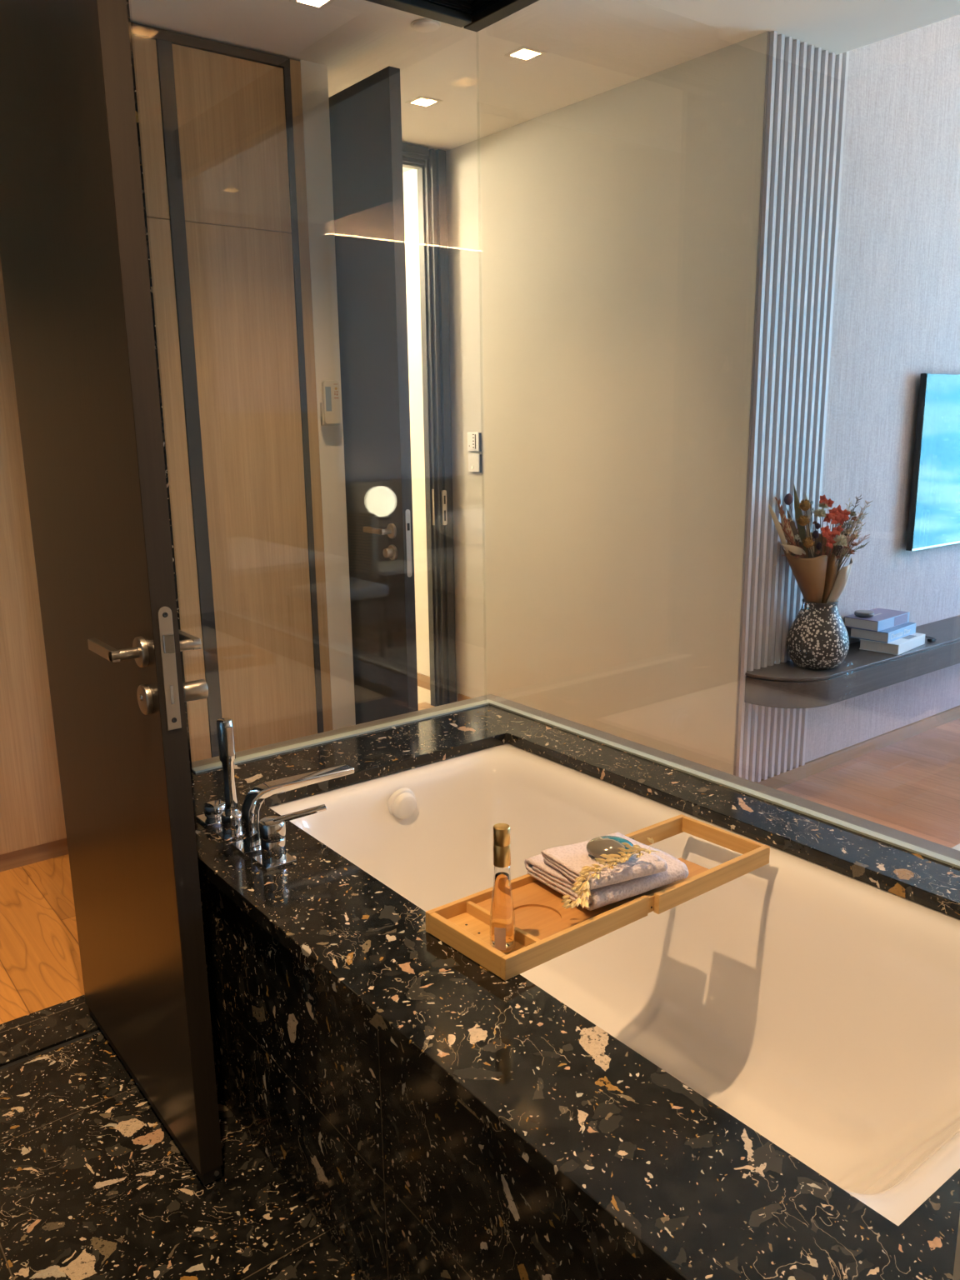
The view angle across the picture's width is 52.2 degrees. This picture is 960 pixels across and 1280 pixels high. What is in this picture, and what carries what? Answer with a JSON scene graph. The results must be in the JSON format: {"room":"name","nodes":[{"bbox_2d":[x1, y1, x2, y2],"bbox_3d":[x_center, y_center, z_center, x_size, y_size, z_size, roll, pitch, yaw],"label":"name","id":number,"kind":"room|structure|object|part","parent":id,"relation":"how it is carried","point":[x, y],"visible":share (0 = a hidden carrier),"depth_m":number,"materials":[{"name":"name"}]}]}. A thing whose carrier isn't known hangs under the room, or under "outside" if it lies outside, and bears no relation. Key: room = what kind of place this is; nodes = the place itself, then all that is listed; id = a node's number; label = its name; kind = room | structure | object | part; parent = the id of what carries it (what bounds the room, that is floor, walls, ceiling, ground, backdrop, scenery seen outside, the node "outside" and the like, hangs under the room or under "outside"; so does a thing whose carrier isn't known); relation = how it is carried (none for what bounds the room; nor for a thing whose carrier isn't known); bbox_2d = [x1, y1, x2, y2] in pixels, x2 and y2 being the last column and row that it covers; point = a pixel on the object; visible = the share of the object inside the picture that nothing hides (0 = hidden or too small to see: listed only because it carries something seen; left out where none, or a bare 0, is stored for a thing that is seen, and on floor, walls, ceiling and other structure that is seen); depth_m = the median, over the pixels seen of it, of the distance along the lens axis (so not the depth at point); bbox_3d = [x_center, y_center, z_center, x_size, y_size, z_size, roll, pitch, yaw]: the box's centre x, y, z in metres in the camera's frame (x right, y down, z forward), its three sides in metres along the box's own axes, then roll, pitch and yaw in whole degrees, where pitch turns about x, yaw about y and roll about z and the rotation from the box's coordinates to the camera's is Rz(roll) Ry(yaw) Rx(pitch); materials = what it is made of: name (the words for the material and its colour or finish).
{"room":"bathroom","nodes":[
{"label":"bathroom","id":0,"kind":"room"},
{"bbox_2d":[0,257,66,854],"bbox_3d":[-2.163,-0.433,2.451,2.020,2.498,0.100,-10,16,-37],"label":"wall","id":1,"kind":"structure","parent":0,"point":[32,813],"depth_m":3.08,"materials":[{"name":"brown wood"}]},
{"bbox_2d":[0,838,68,871],"bbox_3d":[-2.136,0.818,2.720,2.020,0.060,0.054,-10,16,-37],"label":"baseboard","id":2,"kind":"structure","parent":1,"relation":"attached to","point":[50,850],"depth_m":3.20,"materials":[{"name":"brown wood"}]},
{"bbox_2d":[0,995,99,1066],"bbox_3d":[-1.571,1.044,1.926,1.900,0.053,0.161,-10,16,-37],"label":"threshold","id":3,"kind":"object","parent":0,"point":[21,1037],"depth_m":2.32,"materials":[{"name":"stone"}]},
{"bbox_2d":[0,1029,101,1069],"bbox_3d":[-1.516,1.062,1.858,1.900,0.046,0.017,-10,16,-37],"label":"trim","id":4,"kind":"structure","parent":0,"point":[99,1030],"depth_m":2.25,"materials":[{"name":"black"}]},
{"bbox_2d":[126,0,192,772],"bbox_3d":[-1.508,-0.240,1.718,1.926,2.568,0.100,-10,16,-37],"label":"wall","id":5,"kind":"structure","parent":0,"point":[127,1],"depth_m":2.19,"materials":[{"name":"stone"}]},
{"bbox_2d":[0,0,222,1185],"bbox_3d":[-1.041,-0.179,1.663,0.879,2.440,0.802,-10,16,-37],"label":"door","id":6,"kind":"structure","parent":5,"relation":"in","point":[73,252],"depth_m":1.75,"materials":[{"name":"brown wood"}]},
{"bbox_3d":[-0.640,0.017,1.667,0.014,0.019,0.130,-10,16,-37],"label":"lever","id":7,"kind":"part","parent":6,"relation":"part of","materials":[{"name":"silver metal"}]},
{"bbox_3d":[-0.514,0.048,1.625,0.023,0.210,0.002,-10,16,-37],"label":"lock plate","id":8,"kind":"part","parent":6,"relation":"part of","materials":[{"name":"silver metal"}]},
{"bbox_3d":[-0.530,-0.003,1.750,0.014,0.019,0.130,-10,16,-37],"label":"lever","id":9,"kind":"part","parent":6,"relation":"part of","materials":[{"name":"silver metal"}]},
{"bbox_2d":[0,1031,361,1279],"bbox_3d":[-0.548,1.323,0.640,1.900,0.049,3.138,-10,16,-37],"label":"floor","id":10,"kind":"structure","parent":0,"point":[94,1185],"depth_m":1.82,"materials":[{"name":"stone"}]},
{"bbox_2d":[299,59,355,729],"bbox_3d":[-0.771,-0.734,3.837,0.100,2.558,0.770,-10,16,-37],"label":"wall","id":11,"kind":"structure","parent":0,"point":[313,76],"depth_m":3.47,"materials":[{"name":"beige paint"}]},
{"bbox_2d":[320,380,340,425],"bbox_3d":[-0.531,-0.842,3.487,0.072,0.155,0.027,-10,16,-37],"label":"remote control","id":12,"kind":"object","parent":11,"relation":"attached to","point":[330,412],"visible":1,"depth_m":3.48,"materials":[{"name":"beige plastic"}]},
{"bbox_2d":[403,169,429,676],"bbox_3d":[-0.535,-1.073,5.318,0.104,2.558,1.460,-10,16,-37],"label":"wall","id":13,"kind":"structure","parent":0,"point":[410,177],"depth_m":4.93,"materials":[{"name":"beige paint"}]},
{"bbox_2d":[417,672,429,689],"bbox_3d":[-0.552,0.152,5.543,0.010,0.070,1.300,-10,16,-37],"label":"baseboard","id":14,"kind":"structure","parent":13,"relation":"attached to","point":[423,681],"depth_m":5.22,"materials":[{"name":"brown wood"}]},
{"bbox_2d":[418,701,434,709],"bbox_3d":[-0.543,0.398,4.630,0.835,0.014,0.200,-10,16,-37],"label":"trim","id":15,"kind":"structure","parent":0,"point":[425,705],"depth_m":4.88,"materials":[{"name":"brown wood"}]},
{"bbox_2d":[0,685,959,1024],"bbox_3d":[0.863,0.662,3.474,7.700,0.050,6.600,-10,16,-37],"label":"floor","id":16,"kind":"structure","parent":0,"point":[911,785],"depth_m":3.35,"materials":[{"name":"brown wood"}]},
{"bbox_2d":[130,22,332,762],"bbox_3d":[-1.137,-0.651,3.496,0.908,2.556,0.674,-10,16,-37],"label":"wardrobe","id":17,"kind":"object","parent":16,"relation":"on","point":[221,125],"visible":0.58,"depth_m":3.28,"materials":[{"name":"brown wood"}]},
{"bbox_3d":[-1.143,-1.529,2.885,0.419,0.502,0.022,-10,16,-37],"label":"door","id":18,"kind":"part","parent":17,"relation":"part of","materials":[{"name":"brown wood"}]},
{"bbox_3d":[-1.126,-0.314,3.160,0.419,1.985,0.022,-10,16,-37],"label":"door","id":19,"kind":"part","parent":17,"relation":"part of","materials":[{"name":"brown wood"}]},
{"bbox_3d":[-0.943,-0.580,3.245,0.046,2.523,0.025,-10,16,-37],"label":"edge trim","id":20,"kind":"part","parent":17,"relation":"part of","materials":[{"name":"grey paint"}]},
{"bbox_3d":[-0.969,-1.824,2.957,0.864,0.028,0.025,-10,16,-37],"label":"rail","id":21,"kind":"part","parent":17,"relation":"part of","materials":[{"name":"black wood"}]},
{"bbox_3d":[-0.792,-1.594,3.150,0.370,0.502,0.022,-10,16,-37],"label":"door","id":22,"kind":"part","parent":17,"relation":"part of","materials":[{"name":"brown wood"}]},
{"bbox_3d":[-0.775,-0.378,3.425,0.370,1.985,0.022,-10,16,-37],"label":"door","id":23,"kind":"part","parent":17,"relation":"part of","materials":[{"name":"brown wood"}]},
{"bbox_3d":[-0.621,-0.640,3.489,0.022,2.523,0.025,-10,16,-37],"label":"edge trim","id":24,"kind":"part","parent":17,"relation":"part of","materials":[{"name":"grey paint"}]},
{"bbox_3d":[-0.597,-0.659,3.507,0.039,2.552,0.022,-10,16,-37],"label":"panel","id":25,"kind":"part","parent":17,"relation":"part of","materials":[{"name":"brown wood"}]},
{"bbox_2d":[190,694,959,1279],"bbox_3d":[0.196,0.695,1.989,1.174,0.560,2.023,-10,16,-37],"label":"tub surround","id":26,"kind":"object","parent":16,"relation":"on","point":[438,1116],"visible":0.57,"depth_m":1.46,"materials":[{"name":"stone"}]},
{"bbox_2d":[195,717,354,871],"bbox_3d":[-0.409,0.276,2.046,0.269,0.248,0.339,-10,16,-37],"label":"mixer","id":27,"kind":"object","parent":26,"relation":"on","point":[267,836],"visible":1,"depth_m":1.98,"materials":[{"name":"silver metal"}]},
{"bbox_3d":[-0.571,0.385,2.118,0.064,0.007,0.064,-10,16,-37],"label":"plate","id":28,"kind":"part","parent":27,"relation":"part of","materials":[{"name":"silver metal"}]},
{"bbox_3d":[-0.571,0.367,2.115,0.045,0.029,0.045,-10,16,-37],"label":"diverter knob","id":29,"kind":"part","parent":27,"relation":"part of","materials":[{"name":"silver metal"}]},
{"bbox_3d":[-0.516,0.401,2.046,0.064,0.007,0.064,-10,16,-37],"label":"plate","id":30,"kind":"part","parent":27,"relation":"part of","materials":[{"name":"silver metal"}]},
{"bbox_3d":[-0.460,0.415,1.980,0.064,0.007,0.064,-10,16,-37],"label":"plate","id":31,"kind":"part","parent":27,"relation":"part of","materials":[{"name":"silver metal"}]},
{"bbox_3d":[-0.401,0.429,1.913,0.064,0.007,0.064,-10,16,-37],"label":"plate","id":32,"kind":"part","parent":27,"relation":"part of","materials":[{"name":"silver metal"}]},
{"bbox_3d":[-0.373,0.338,2.032,0.247,0.117,0.034,-10,16,-37],"label":"spout","id":33,"kind":"part","parent":27,"relation":"part of","materials":[{"name":"silver metal"}]},
{"bbox_3d":[-0.352,0.340,1.915,0.105,0.020,0.020,-6,14,-21],"label":"lever","id":34,"kind":"part","parent":27,"relation":"part of","materials":[{"name":"silver metal"}]},
{"bbox_2d":[192,700,489,773],"bbox_3d":[-0.357,-0.716,2.465,0.915,1.996,0.030,-10,16,-37],"label":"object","id":35,"kind":"object","parent":26,"relation":"on","point":[305,744],"visible":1,"depth_m":2.65,"materials":[{"name":"grey"}]},
{"bbox_3d":[-0.227,0.800,1.628,0.022,0.524,1.949,-10,16,-37],"label":"apron panel","id":36,"kind":"part","parent":26,"relation":"part of","materials":[{"name":"stone"}]},
{"bbox_2d":[425,814,769,980],"bbox_3d":[0.236,0.446,1.786,0.691,0.060,0.218,-11,17,-39],"label":"tray","id":37,"kind":"object","parent":26,"relation":"on","point":[546,931],"visible":0.73,"depth_m":1.67,"materials":[{"name":"brown wood"}]},
{"bbox_3d":[0.047,0.451,1.750,0.355,0.036,0.010,-9,15,-40],"label":"rail","id":38,"kind":"part","parent":37,"relation":"part of","materials":[{"name":"brown wood"}]},
{"bbox_2d":[490,823,515,952],"bbox_3d":[0.035,0.389,1.542,0.041,0.206,0.041,-10,16,-37],"label":"bottle","id":39,"kind":"object","parent":37,"relation":"on","point":[502,927],"visible":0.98,"depth_m":1.53,"materials":[{"name":"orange glass"}]},
{"bbox_3d":[0.035,0.419,1.549,0.041,0.145,0.041,-10,16,-37],"label":"glass","id":40,"kind":"part","parent":39,"relation":"part of","materials":[{"name":"clear glass"}]},
{"bbox_3d":[0.163,0.482,1.603,0.335,0.036,0.010,-9,15,-40],"label":"rail","id":41,"kind":"part","parent":37,"relation":"part of","materials":[{"name":"brown wood"}]},
{"bbox_2d":[524,832,689,910],"bbox_3d":[0.229,0.414,1.779,0.232,0.039,0.193,-9,15,-34],"label":"folded towel","id":42,"kind":"object","parent":37,"relation":"on","point":[677,870],"visible":0.38,"depth_m":1.72,"materials":[{"name":"grey fabric"}]},
{"bbox_2d":[540,835,667,889],"bbox_3d":[0.219,0.391,1.738,0.173,0.026,0.147,-8,14,-28],"label":"folded towel","id":43,"kind":"object","parent":42,"relation":"on","point":[569,860],"visible":0.55,"depth_m":1.71,"materials":[{"name":"grey fabric"}]},
{"bbox_2d":[560,837,659,909],"bbox_3d":[0.222,0.390,1.664,0.223,0.081,0.058,-10,16,-37],"label":"sprig","id":44,"kind":"object","parent":43,"relation":"on","point":[584,887],"visible":1,"depth_m":1.65,"materials":[{"name":"yellow plant"}]},
{"bbox_2d":[585,835,634,861],"bbox_3d":[0.230,0.367,1.725,0.086,0.038,0.068,2,13,12],"label":"stone","id":45,"kind":"object","parent":43,"relation":"on","point":[598,846],"visible":0.75,"depth_m":1.71,"materials":[{"name":"grey stone"}]},
{"bbox_3d":[0.299,0.461,1.718,0.025,0.029,0.008,-9,15,-40],"label":"rail","id":46,"kind":"part","parent":37,"relation":"part of","materials":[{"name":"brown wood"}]},
{"bbox_3d":[0.303,0.408,1.976,0.338,0.036,0.012,-9,15,-40],"label":"extension rail","id":47,"kind":"part","parent":37,"relation":"part of","materials":[{"name":"brown wood"}]},
{"bbox_3d":[0.437,0.441,1.822,0.338,0.036,0.012,-9,15,-40],"label":"extension rail","id":48,"kind":"part","parent":37,"relation":"part of","materials":[{"name":"brown wood"}]},
{"bbox_2d":[269,743,959,1225],"bbox_3d":[0.261,0.676,1.911,0.839,0.428,1.653,-10,16,-37],"label":"bathtub","id":49,"kind":"object","parent":26,"relation":"in","point":[817,1007],"visible":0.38,"depth_m":1.96,"materials":[{"name":"white ceramic"}]},
{"bbox_2d":[483,699,959,868],"bbox_3d":[0.608,-0.623,1.996,0.022,1.996,1.968,-10,16,-37],"label":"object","id":50,"kind":"object","parent":26,"relation":"on","point":[920,851],"visible":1,"depth_m":2.22,"materials":[{"name":"grey"}]},
{"bbox_2d":[951,843,959,850],"bbox_3d":[3.293,0.632,3.320,2.938,0.012,1.950,-10,16,-37],"label":"rug","id":51,"kind":"object","parent":16,"relation":"on","point":[957,847],"visible":0.5,"depth_m":3.20,"materials":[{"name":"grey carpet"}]},
{"bbox_2d":[129,0,959,172],"bbox_3d":[-0.478,-1.615,1.885,4.350,0.012,6.650,-10,16,-37],"label":"ceiling","id":52,"kind":"structure","parent":0,"point":[593,47],"depth_m":3.07,"materials":[{"name":"white paint"}]},
{"bbox_2d":[289,0,334,9],"bbox_3d":[-0.469,-1.861,2.752,0.100,0.116,0.100,-10,16,-37],"label":"recessed light","id":53,"kind":"object","parent":52,"relation":"in","point":[317,4],"visible":1,"depth_m":2.80,"materials":[{"name":"beige plastic"}]},
{"bbox_2d":[365,0,472,27],"bbox_3d":[-0.362,-1.589,2.223,0.829,0.181,0.048,-10,16,-37],"label":"blind","id":54,"kind":"object","parent":52,"relation":"attached to","point":[455,12],"visible":1,"depth_m":2.42,"materials":[{"name":"black wood"}]},
{"bbox_2d":[405,95,442,108],"bbox_3d":[-0.210,-2.070,3.658,0.100,0.116,0.100,-10,16,-37],"label":"recessed light","id":55,"kind":"object","parent":52,"relation":"in","point":[421,101],"visible":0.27,"depth_m":3.69,"materials":[{"name":"beige plastic"}]},
{"bbox_2d":[410,18,440,32],"bbox_3d":[-0.164,-1.849,2.954,0.092,0.010,0.092,-10,16,-37],"label":"smoke detector","id":56,"kind":"object","parent":52,"relation":"attached to","point":[423,25],"visible":1,"depth_m":2.94,"materials":[{"name":"white paint"}]},
{"bbox_2d":[463,0,539,31],"bbox_3d":[0.563,-1.497,1.762,0.048,0.181,1.923,-10,16,-37],"label":"blind","id":57,"kind":"object","parent":52,"relation":"attached to","point":[484,13],"visible":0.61,"depth_m":2.44,"materials":[{"name":"black wood"}]},
{"bbox_2d":[504,45,547,61],"bbox_3d":[0.148,-1.968,3.188,0.100,0.116,0.100,-10,16,-37],"label":"recessed light","id":58,"kind":"object","parent":52,"relation":"in","point":[525,53],"visible":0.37,"depth_m":3.22,"materials":[{"name":"beige plastic"}]},
{"bbox_2d":[445,31,767,774],"bbox_3d":[0.420,-0.793,4.022,0.102,2.558,1.725,-10,16,-37],"label":"wall","id":59,"kind":"structure","parent":0,"point":[602,247],"depth_m":3.80,"materials":[{"name":"grey paint"}]},
{"bbox_2d":[457,693,471,701],"bbox_3d":[0.400,0.435,4.255,0.010,0.062,1.650,-10,16,-37],"label":"baseboard","id":60,"kind":"structure","parent":59,"relation":"attached to","point":[460,697],"depth_m":4.86,"materials":[{"name":"brown wood"}]},
{"bbox_2d":[467,432,481,451],"bbox_3d":[-0.026,-0.906,4.487,0.016,0.086,0.087,-10,16,-37],"label":"control panel","id":61,"kind":"object","parent":59,"relation":"attached to","point":[474,439],"visible":1,"depth_m":4.47,"materials":[{"name":"white plastic"}]},
{"bbox_2d":[468,453,481,472],"bbox_3d":[-0.024,-0.813,4.505,0.018,0.084,0.085,-10,16,-37],"label":"light switch","id":62,"kind":"object","parent":59,"relation":"attached to","point":[474,460],"visible":1,"depth_m":4.50,"materials":[{"name":"white plastic"}]},
{"bbox_2d":[805,14,959,762],"bbox_3d":[2.378,-1.193,4.444,3.610,3.100,0.105,-10,16,-37],"label":"wall","id":63,"kind":"structure","parent":0,"point":[896,317],"depth_m":3.74,"materials":[{"name":"white paint"}]},
{"bbox_2d":[733,30,849,782],"bbox_3d":[1.084,-0.963,3.387,0.438,3.037,0.014,-10,16,-37],"label":"wall panel","id":64,"kind":"object","parent":63,"relation":"attached to","point":[806,87],"visible":0.84,"depth_m":3.37,"materials":[{"name":"grey"}]},
{"bbox_2d":[744,615,959,708],"bbox_3d":[2.348,-0.059,4.444,3.388,0.110,0.232,-10,16,-37],"label":"wall shelf","id":65,"kind":"object","parent":63,"relation":"attached to","point":[787,684],"visible":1,"depth_m":3.58,"materials":[{"name":"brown wood"}]},
{"bbox_2d":[785,598,849,669],"bbox_3d":[1.226,-0.025,3.556,0.216,0.243,0.216,-10,16,-37],"label":"vase","id":66,"kind":"object","parent":65,"relation":"on","point":[817,637],"visible":0.96,"depth_m":3.48,"materials":[{"name":"ceramic"}]},
{"bbox_2d":[768,483,872,603],"bbox_3d":[1.191,-0.338,3.481,0.386,0.438,0.145,0,13,2],"label":"bouquet","id":67,"kind":"object","parent":66,"relation":"in","point":[814,558],"visible":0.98,"depth_m":3.45,"materials":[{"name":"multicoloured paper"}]},
{"bbox_3d":[1.178,-0.299,3.473,0.096,0.357,0.024,-10,16,-37],"label":"stem","id":68,"kind":"part","parent":67,"relation":"part of","materials":[{"name":"brown"}]},
{"bbox_3d":[1.196,-0.291,3.491,0.056,0.333,0.003,-3,13,-10],"label":"stem","id":69,"kind":"part","parent":67,"relation":"part of","materials":[{"name":"brown plant"}]},
{"bbox_3d":[1.205,-0.289,3.496,0.037,0.327,0.003,-1,13,0],"label":"stem","id":70,"kind":"part","parent":67,"relation":"part of","materials":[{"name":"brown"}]},
{"bbox_3d":[1.204,-0.283,3.472,0.062,0.327,0.019,-10,16,-37],"label":"stem","id":71,"kind":"part","parent":67,"relation":"part of","materials":[{"name":"brown plant"}]},
{"bbox_3d":[1.207,-0.298,3.469,0.004,0.356,0.059,6,15,28],"label":"stem","id":72,"kind":"part","parent":67,"relation":"part of","materials":[{"name":"brown"}]},
{"bbox_3d":[1.190,-0.484,3.396,0.032,0.040,0.009,0,13,1],"label":"red flower","id":73,"kind":"part","parent":67,"relation":"part of","materials":[{"name":"red plant"}]},
{"bbox_3d":[1.198,-0.379,3.407,0.037,0.040,0.010,0,13,2],"label":"red flower","id":74,"kind":"part","parent":67,"relation":"part of","materials":[{"name":"red plant"}]},
{"bbox_3d":[1.207,-0.368,3.415,0.040,0.039,0.010,0,13,2],"label":"red flower","id":75,"kind":"part","parent":67,"relation":"part of","materials":[{"name":"red plant"}]},
{"bbox_3d":[1.214,-0.425,3.414,0.037,0.037,0.009,-1,13,0],"label":"red flower","id":76,"kind":"part","parent":67,"relation":"part of","materials":[{"name":"red plant"}]},
{"bbox_3d":[1.208,-0.475,3.401,0.040,0.033,0.009,-1,13,-3],"label":"red flower","id":77,"kind":"part","parent":67,"relation":"part of","materials":[{"name":"red plant"}]},
{"bbox_3d":[1.228,-0.340,3.432,0.040,0.042,0.009,0,13,3],"label":"red flower","id":78,"kind":"part","parent":67,"relation":"part of","materials":[{"name":"red plant"}]},
{"bbox_3d":[1.230,-0.366,3.431,0.039,0.035,0.010,-1,13,0],"label":"red flower","id":79,"kind":"part","parent":67,"relation":"part of","materials":[{"name":"red plant"}]},
{"bbox_3d":[1.224,-0.441,3.391,0.039,0.038,0.010,-1,13,0],"label":"red flower","id":80,"kind":"part","parent":67,"relation":"part of","materials":[{"name":"red plant"}]},
{"bbox_3d":[1.234,-0.416,3.397,0.037,0.034,0.009,0,13,2],"label":"red flower","id":81,"kind":"part","parent":67,"relation":"part of","materials":[{"name":"red plant"}]},
{"bbox_3d":[1.243,-0.381,3.412,0.044,0.037,0.010,-1,13,-1],"label":"red flower","id":82,"kind":"part","parent":67,"relation":"part of","materials":[{"name":"red plant"}]},
{"bbox_3d":[1.240,-0.447,3.398,0.036,0.046,0.010,-1,13,0],"label":"red flower","id":83,"kind":"part","parent":67,"relation":"part of","materials":[{"name":"red plant"}]},
{"bbox_3d":[1.262,-0.421,3.424,0.038,0.039,0.009,0,13,3],"label":"red flower","id":84,"kind":"part","parent":67,"relation":"part of","materials":[{"name":"red plant"}]},
{"bbox_3d":[1.269,-0.232,3.488,0.050,0.218,0.091,-10,16,-37],"label":"stem","id":85,"kind":"part","parent":67,"relation":"part of","materials":[{"name":"brown"}]},
{"bbox_3d":[1.268,-0.436,3.408,0.040,0.038,0.010,-1,13,1],"label":"red flower","id":86,"kind":"part","parent":67,"relation":"part of","materials":[{"name":"red plant"}]},
{"bbox_3d":[1.270,-0.246,3.483,0.049,0.248,0.095,-10,16,-37],"label":"stem","id":87,"kind":"part","parent":67,"relation":"part of","materials":[{"name":"brown plant"}]},
{"bbox_2d":[859,632,925,654],"bbox_3d":[1.622,0.006,3.857,0.152,0.040,0.257,12,18,44],"label":"book","id":88,"kind":"object","parent":65,"relation":"on","point":[902,645],"visible":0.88,"depth_m":3.78,"materials":[{"name":"beige paper"}]},
{"bbox_2d":[849,621,916,643],"bbox_3d":[1.593,-0.039,3.875,0.251,0.040,0.153,-13,17,-42],"label":"book","id":89,"kind":"object","parent":88,"relation":"on","point":[888,635],"visible":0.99,"depth_m":3.80,"materials":[{"name":"beige paper"}]},
{"bbox_2d":[844,608,909,631],"bbox_3d":[1.572,-0.082,3.884,0.258,0.040,0.141,-12,17,-40],"label":"book","id":90,"kind":"object","parent":89,"relation":"on","point":[882,618],"visible":0.91,"depth_m":3.83,"materials":[{"name":"beige paper"}]},
{"bbox_2d":[854,610,874,617],"bbox_3d":[1.505,-0.102,3.843,0.074,0.019,0.074,-10,16,-37],"label":"puck","id":91,"kind":"object","parent":90,"relation":"on","point":[861,613],"visible":1,"depth_m":3.82,"materials":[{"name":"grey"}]},
{"bbox_3d":[1.661,-0.080,3.869,0.110,0.036,0.001,-12,17,-40],"label":"spine panel","id":92,"kind":"part","parent":90,"relation":"part of","materials":[{"name":"paper"}]},
{"bbox_2d":[925,635,936,642],"bbox_3d":[1.823,-0.007,3.966,0.039,0.012,0.098,3,13,15],"label":"plug","id":93,"kind":"object","parent":65,"relation":"on","point":[930,639],"visible":0.94,"depth_m":3.93,"materials":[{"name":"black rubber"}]},
{"bbox_2d":[754,705,959,789],"bbox_3d":[2.340,0.318,4.663,3.550,0.057,0.012,-10,16,-37],"label":"baseboard","id":94,"kind":"structure","parent":63,"relation":"attached to","point":[837,757],"depth_m":4.08,"materials":[{"name":"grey wood"}]},
{"bbox_2d":[905,373,959,550],"bbox_3d":[2.231,-0.799,4.312,1.235,0.702,0.049,-10,16,-37],"label":"television","id":95,"kind":"object","parent":63,"relation":"attached to","point":[934,508],"visible":1,"depth_m":4.00,"materials":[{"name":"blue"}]},
{"bbox_3d":[2.250,-0.457,4.370,1.233,0.008,0.002,-10,16,-37],"label":"trim","id":96,"kind":"part","parent":95,"relation":"part of","materials":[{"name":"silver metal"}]},
{"bbox_2d":[952,1216,959,1279],"bbox_3d":[1.269,0.012,0.414,1.120,2.558,1.495,-10,16,-37],"label":"wall","id":97,"kind":"structure","parent":0,"point":[956,1276],"depth_m":0.77,"materials":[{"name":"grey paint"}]},
{"bbox_3d":[-0.626,-0.841,4.324,1.700,2.568,0.040,-10,16,-37],"label":"wall","id":98,"kind":"structure","parent":0,"visible":0},
{"bbox_2d":[328,65,456,724],"bbox_3d":[-0.247,-0.770,3.978,0.974,2.552,1.063,-10,16,-37],"label":"door","id":99,"kind":"structure","parent":98,"relation":"in","point":[369,156],"depth_m":3.47,"materials":[{"name":"grey paint"}]},
{"bbox_3d":[-0.371,-0.383,3.433,0.014,0.019,0.125,-10,16,-37],"label":"lever","id":100,"kind":"part","parent":99,"relation":"part of","materials":[{"name":"silver metal"}]},
{"bbox_3d":[-0.246,-0.333,3.386,0.019,0.235,0.002,-10,16,-37],"label":"lock plate","id":101,"kind":"part","parent":99,"relation":"part of","materials":[{"name":"silver metal"}]},
{"bbox_3d":[-0.522,-0.856,4.371,0.915,2.552,0.090,-10,16,-37],"label":"frame","id":102,"kind":"part","parent":99,"relation":"part of","materials":[{"name":"grey paint"}]},
{"bbox_3d":[-0.222,-0.630,4.652,0.003,0.170,0.016,-10,16,-37],"label":"strike plate","id":103,"kind":"part","parent":99,"relation":"part of","materials":[{"name":"silver metal"}]},
{"bbox_3d":[-0.170,-0.627,4.648,0.024,0.165,0.012,-10,16,-37],"label":"strike plate","id":104,"kind":"part","parent":99,"relation":"part of","materials":[{"name":"silver metal"}]}
]}

